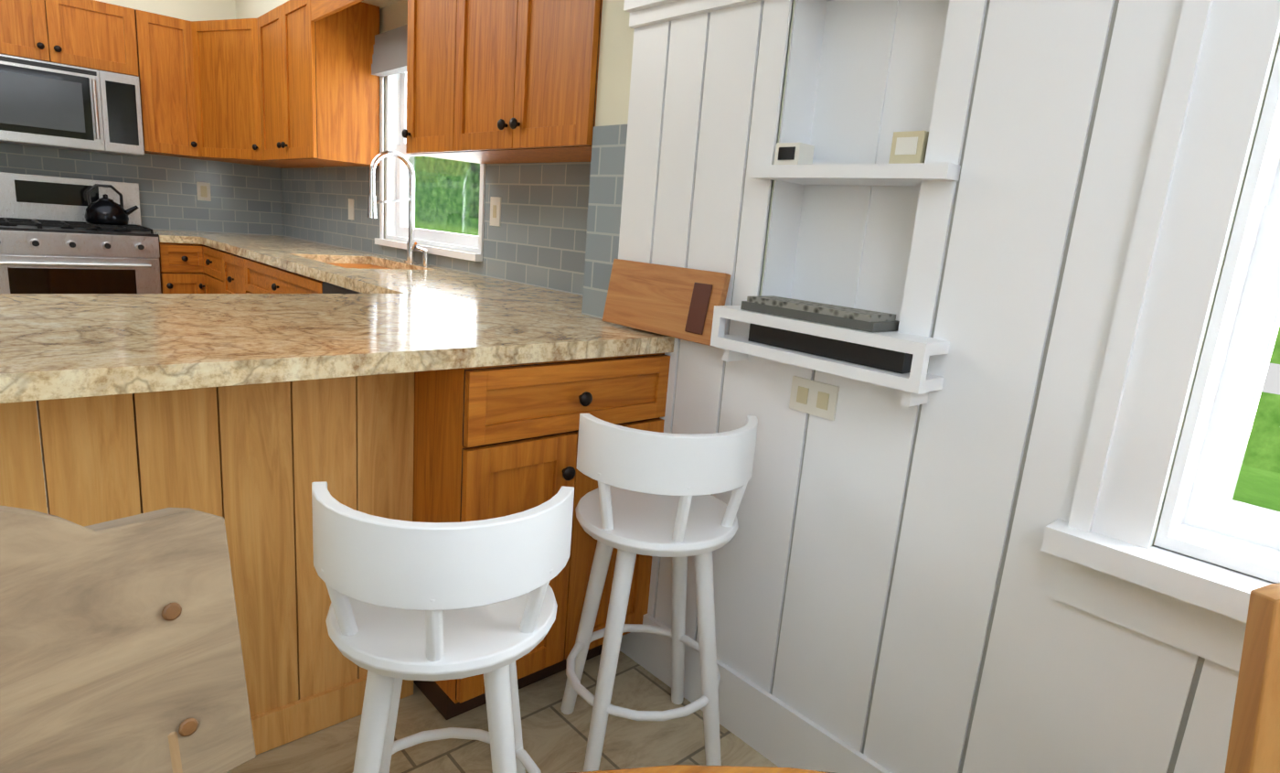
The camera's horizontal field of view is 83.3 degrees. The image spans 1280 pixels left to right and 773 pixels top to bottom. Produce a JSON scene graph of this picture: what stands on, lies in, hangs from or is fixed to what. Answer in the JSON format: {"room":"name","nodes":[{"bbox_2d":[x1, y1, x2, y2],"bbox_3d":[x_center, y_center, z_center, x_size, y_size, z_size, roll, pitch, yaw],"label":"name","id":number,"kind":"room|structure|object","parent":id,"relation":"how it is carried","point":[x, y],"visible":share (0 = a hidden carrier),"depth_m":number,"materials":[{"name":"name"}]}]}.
{"room":"kitchen and dining room","nodes":[
{"label":"kitchen and dining room","id":0,"kind":"room"},
{"bbox_2d":[95,0,234,158],"bbox_3d":[-3.655,-1.242,3.852,3.600,2.517,0.482,-7,17,-42],"label":"wall","id":1,"kind":"structure","parent":0,"point":[189,10],"depth_m":4.19,"materials":[{"name":"beige paint"}]},
{"bbox_2d":[0,0,65,64],"bbox_3d":[-3.356,-1.918,3.797,0.449,0.355,0.328,-7,17,-42],"label":"upper cabinet","id":2,"kind":"object","parent":1,"relation":"attached to","point":[32,29],"depth_m":3.76,"materials":[{"name":"brown wood"}]},
{"bbox_2d":[62,0,135,75],"bbox_3d":[-3.107,-1.947,4.020,0.450,0.355,0.328,-7,17,-42],"label":"upper cabinet","id":3,"kind":"object","parent":1,"relation":"attached to","point":[101,36],"depth_m":3.94,"materials":[{"name":"brown wood"}]},
{"bbox_2d":[0,53,144,156],"bbox_3d":[-3.234,-1.540,3.963,0.777,0.426,0.433,-7,17,-42],"label":"over-the-range microwave","id":4,"kind":"object","parent":3,"relation":"attached to","point":[52,105],"visible":1,"depth_m":3.88,"materials":[{"name":"silver metal"}]},
{"bbox_2d":[131,8,197,160],"bbox_3d":[-2.827,-1.778,4.301,0.305,0.760,0.368,-7,17,-42],"label":"upper cabinet","id":5,"kind":"object","parent":1,"relation":"attached to","point":[158,37],"depth_m":4.17,"materials":[{"name":"brown wood"}]},
{"bbox_2d":[196,181,211,201],"bbox_3d":[-2.849,-1.272,4.701,0.076,0.116,0.007,-7,17,-42],"label":"electrical outlet plate","id":6,"kind":"object","parent":1,"relation":"attached to","point":[203,189],"depth_m":4.70,"materials":[{"name":"white plastic"}]},
{"bbox_2d":[35,400,778,772],"bbox_3d":[-2.137,0.732,1.504,4.900,0.080,12.000,-7,17,-42],"label":"floor","id":7,"kind":"structure","parent":0,"point":[555,737],"depth_m":1.66,"materials":[{"name":"stone tile"},{"name":"grout"}]},
{"bbox_2d":[0,171,160,293],"bbox_3d":[-3.212,-0.569,4.064,0.777,1.185,0.691,-7,17,-42],"label":"range","id":8,"kind":"object","parent":7,"relation":"on","point":[52,240],"visible":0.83,"depth_m":3.94,"materials":[{"name":"silver metal"}]},
{"bbox_2d":[84,183,138,224],"bbox_3d":[-3.072,-1.055,4.184,0.260,0.222,0.210,-7,17,-42],"label":"kettle","id":9,"kind":"object","parent":8,"relation":"on","point":[105,209],"visible":1,"depth_m":4.12,"materials":[{"name":"black metal"}]},
{"bbox_2d":[0,505,255,772],"bbox_3d":[-0.338,0.599,0.337,0.514,0.963,0.490,14,15,36],"label":"chair","id":10,"kind":"object","parent":7,"relation":"on","point":[121,650],"visible":1,"depth_m":0.51,"materials":[{"name":"brown wood"}]},
{"bbox_2d":[158,237,197,394],"bbox_3d":[-2.864,-0.467,4.459,0.232,0.868,0.647,-7,17,-42],"label":"base cabinet","id":11,"kind":"object","parent":7,"relation":"on","point":[176,258],"depth_m":4.17,"materials":[{"name":"brown wood"}]},
{"bbox_2d":[152,230,303,241],"bbox_3d":[-2.619,-0.940,4.579,0.838,0.040,0.636,-7,17,-42],"label":"countertop","id":12,"kind":"structure","parent":11,"relation":"on","point":[165,235],"depth_m":4.48,"materials":[{"name":"beige stone"}]},
{"bbox_2d":[193,241,223,292],"bbox_3d":[-2.235,-0.392,4.352,0.663,0.868,0.488,-7,17,-42],"label":"base cabinet","id":13,"kind":"object","parent":7,"relation":"on","point":[206,256],"depth_m":4.20,"materials":[{"name":"brown wood"}]},
{"bbox_2d":[219,248,241,292],"bbox_3d":[-1.909,-0.294,4.028,0.626,0.868,0.564,-7,17,-42],"label":"base cabinet","id":14,"kind":"object","parent":7,"relation":"on","point":[229,262],"depth_m":3.81,"materials":[{"name":"brown wood"}]},
{"bbox_2d":[193,373,413,747],"bbox_3d":[-0.742,0.267,1.907,0.588,0.868,0.620,-7,17,-42],"label":"wood panel","id":15,"kind":"object","parent":7,"relation":"on","point":[261,450],"depth_m":1.51,"materials":[{"name":"brown wood"}]},
{"bbox_2d":[0,292,674,405],"bbox_3d":[-0.590,-0.154,1.756,1.706,0.040,0.880,-7,17,-42],"label":"countertop","id":16,"kind":"structure","parent":15,"relation":"on","point":[55,347],"depth_m":1.40,"materials":[{"name":"beige stone"}]},
{"bbox_2d":[602,258,730,346],"bbox_3d":[0.052,-0.212,1.755,0.046,0.166,0.390,-7,17,-42],"label":"cutting board","id":17,"kind":"object","parent":16,"relation":"on","point":[680,303],"visible":0.92,"depth_m":1.73,"materials":[{"name":"brown wood"}]},
{"bbox_2d":[201,237,563,292],"bbox_3d":[-1.412,-0.549,3.431,0.636,0.118,2.780,-7,17,-42],"label":"countertop","id":18,"kind":"structure","parent":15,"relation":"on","point":[399,276],"depth_m":2.96,"materials":[{"name":"beige stone"}]},
{"bbox_2d":[367,150,429,266],"bbox_3d":[-1.100,-0.817,3.298,0.241,0.507,0.204,-7,17,-42],"label":"sink faucet","id":19,"kind":"object","parent":18,"relation":"on","point":[411,244],"visible":1,"depth_m":3.34,"materials":[{"name":"silver metal"}]},
{"bbox_2d":[241,252,387,292],"bbox_3d":[-1.394,-0.130,3.472,0.626,0.868,1.102,-7,17,-42],"label":"base cabinet","id":20,"kind":"object","parent":7,"relation":"on","point":[257,275],"depth_m":3.36,"materials":[{"name":"brown wood"}]},
{"bbox_2d":[310,274,369,292],"bbox_3d":[-0.849,0.043,2.885,0.626,0.868,0.655,-7,17,-42],"label":"base cabinet","id":21,"kind":"object","parent":7,"relation":"on","point":[317,284],"depth_m":2.72,"materials":[{"name":"brown wood"}]},
{"bbox_2d":[311,480,574,772],"bbox_3d":[-0.319,0.514,1.172,0.421,0.777,0.422,-7,17,-42],"label":"stool","id":22,"kind":"object","parent":7,"relation":"on","point":[425,601],"visible":1,"depth_m":0.99,"materials":[{"name":"white wood"}]},
{"bbox_2d":[409,347,673,719],"bbox_3d":[-0.264,0.326,1.815,0.567,0.868,0.308,-7,17,-42],"label":"base cabinet","id":23,"kind":"object","parent":7,"relation":"on","point":[490,438],"depth_m":1.61,"materials":[{"name":"brown wood"}]},
{"bbox_2d":[560,413,757,770],"bbox_3d":[0.023,0.440,1.579,0.413,0.802,0.413,-7,17,-42],"label":"stool","id":24,"kind":"object","parent":7,"relation":"on","point":[651,496],"visible":1,"depth_m":1.46,"materials":[{"name":"white wood"}]},
{"bbox_2d":[569,764,833,772],"bbox_3d":[0.085,0.817,-0.025,1.378,0.759,1.378,-7,17,-42],"label":"dining table","id":25,"kind":"object","parent":7,"relation":"on","point":[684,768],"visible":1,"depth_m":0.56,"materials":[{"name":"brown wood"}]},
{"bbox_2d":[1224,583,1279,772],"bbox_3d":[0.653,0.665,0.401,0.490,0.963,0.515,7,13,12],"label":"chair","id":26,"kind":"object","parent":7,"relation":"on","point":[1253,746],"visible":1,"depth_m":0.57,"materials":[{"name":"brown wood"}]},
{"bbox_2d":[234,0,1279,582],"bbox_3d":[0.507,-0.420,1.648,0.480,2.517,9.180,-7,17,-42],"label":"wall","id":27,"kind":"structure","parent":0,"point":[615,54],"depth_m":1.88,"materials":[{"name":"beige paint"}]},
{"bbox_2d":[182,18,329,171],"bbox_3d":[-2.382,-1.759,4.377,0.613,0.760,0.895,-7,17,-42],"label":"upper cabinet","id":28,"kind":"object","parent":27,"relation":"attached to","point":[219,56],"depth_m":4.20,"materials":[{"name":"brown wood"}]},
{"bbox_2d":[252,10,318,168],"bbox_3d":[-1.890,-1.639,4.014,0.349,0.760,0.549,-7,17,-42],"label":"upper cabinet","id":29,"kind":"object","parent":27,"relation":"attached to","point":[261,25],"depth_m":4.02,"materials":[{"name":"brown wood"}]},
{"bbox_2d":[270,0,379,168],"bbox_3d":[-1.619,-1.553,3.721,0.349,0.760,0.496,-7,17,-42],"label":"upper cabinet","id":30,"kind":"object","parent":27,"relation":"attached to","point":[325,93],"depth_m":3.58,"materials":[{"name":"brown wood"}]},
{"bbox_2d":[348,198,353,220],"bbox_3d":[-1.645,-1.008,4.100,0.005,0.116,0.076,-7,17,-42],"label":"electrical outlet plate","id":31,"kind":"object","parent":27,"relation":"attached to","point":[350,201],"depth_m":4.09,"materials":[{"name":"white plastic"}]},
{"bbox_2d":[371,24,407,76],"bbox_3d":[-0.983,-1.540,3.233,0.058,0.185,0.985,-7,17,-42],"label":"roman shade","id":32,"kind":"object","parent":27,"relation":"attached to","point":[389,56],"visible":0.35,"depth_m":3.43,"materials":[{"name":"fabric"}]},
{"bbox_2d":[374,71,485,261],"bbox_3d":[-0.942,-1.128,3.392,0.193,0.980,1.065,-7,17,-42],"label":"window","id":33,"kind":"structure","parent":27,"relation":"in","point":[397,187],"depth_m":3.68,"materials":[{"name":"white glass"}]},
{"bbox_2d":[402,0,515,168],"bbox_3d":[-0.604,-1.233,2.642,0.328,0.760,0.436,-7,17,-42],"label":"upper cabinet","id":34,"kind":"object","parent":27,"relation":"attached to","point":[424,47],"depth_m":2.63,"materials":[{"name":"brown wood"}]},
{"bbox_2d":[489,196,501,226],"bbox_3d":[-0.596,-0.719,2.962,0.007,0.116,0.076,-7,17,-42],"label":"electrical outlet plate","id":35,"kind":"object","parent":27,"relation":"attached to","point":[495,201],"depth_m":2.96,"materials":[{"name":"white plastic"}]},
{"bbox_2d":[438,0,581,168],"bbox_3d":[-0.370,-1.159,2.390,0.328,0.760,0.494,-7,17,-42],"label":"upper cabinet","id":36,"kind":"object","parent":27,"relation":"attached to","point":[471,28],"depth_m":2.40,"materials":[{"name":"brown wood"}]},
{"bbox_2d":[493,0,627,168],"bbox_3d":[-0.137,-1.085,2.139,0.328,0.760,0.436,-7,17,-42],"label":"upper cabinet","id":37,"kind":"object","parent":27,"relation":"attached to","point":[549,50],"depth_m":2.07,"materials":[{"name":"brown wood"}]},
{"bbox_2d":[619,0,891,772],"bbox_3d":[1.641,0.166,0.055,0.050,2.238,5.140,-7,17,-42],"label":"trim","id":38,"kind":"structure","parent":27,"relation":"attached to","point":[770,726],"depth_m":1.67,"materials":[{"name":"paint"}]},
{"bbox_2d":[618,0,1238,772],"bbox_3d":[1.674,0.439,0.165,0.122,1.665,5.138,-7,17,-42],"label":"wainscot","id":39,"kind":"structure","parent":27,"relation":"attached to","point":[885,572],"depth_m":1.33,"materials":[{"name":"white wood"}]},
{"bbox_2d":[789,375,839,420],"bbox_3d":[0.358,0.023,1.487,0.007,0.070,0.110,-7,17,-42],"label":"outlet","id":40,"kind":"object","parent":39,"relation":"attached to","point":[818,399],"visible":1,"depth_m":1.48,"materials":[{"name":"white plastic"}]},
{"bbox_2d":[710,162,960,406],"bbox_3d":[0.402,-0.220,1.430,0.200,0.415,0.483,-7,17,-42],"label":"shelf niche","id":41,"kind":"object","parent":39,"relation":"attached to","point":[896,359],"visible":0.83,"depth_m":1.35,"materials":[{"name":"white wood"}]},
{"bbox_2d":[740,130,928,331],"bbox_3d":[0.373,-0.309,1.410,0.115,0.357,0.310,-7,17,-42],"label":"decorations","id":42,"kind":"object","parent":41,"relation":"on","point":[909,147],"visible":0.81,"depth_m":1.37,"materials":[{"name":"white plastic"}]},
{"bbox_2d":[1040,0,1279,671],"bbox_3d":[1.215,-0.240,0.621,0.278,1.460,1.300,-7,17,-42],"label":"dining room window","id":43,"kind":"structure","parent":27,"relation":"in","point":[1205,516],"depth_m":1.03,"materials":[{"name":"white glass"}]},
{"label":"outside","id":44,"kind":"structure","parent":0,"visible":0},
{"bbox_2d":[414,155,1279,511],"bbox_3d":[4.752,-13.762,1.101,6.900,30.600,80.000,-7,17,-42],"label":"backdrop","id":45,"kind":"structure","parent":44,"point":[1259,474],"depth_m":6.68,"materials":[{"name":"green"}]}
]}

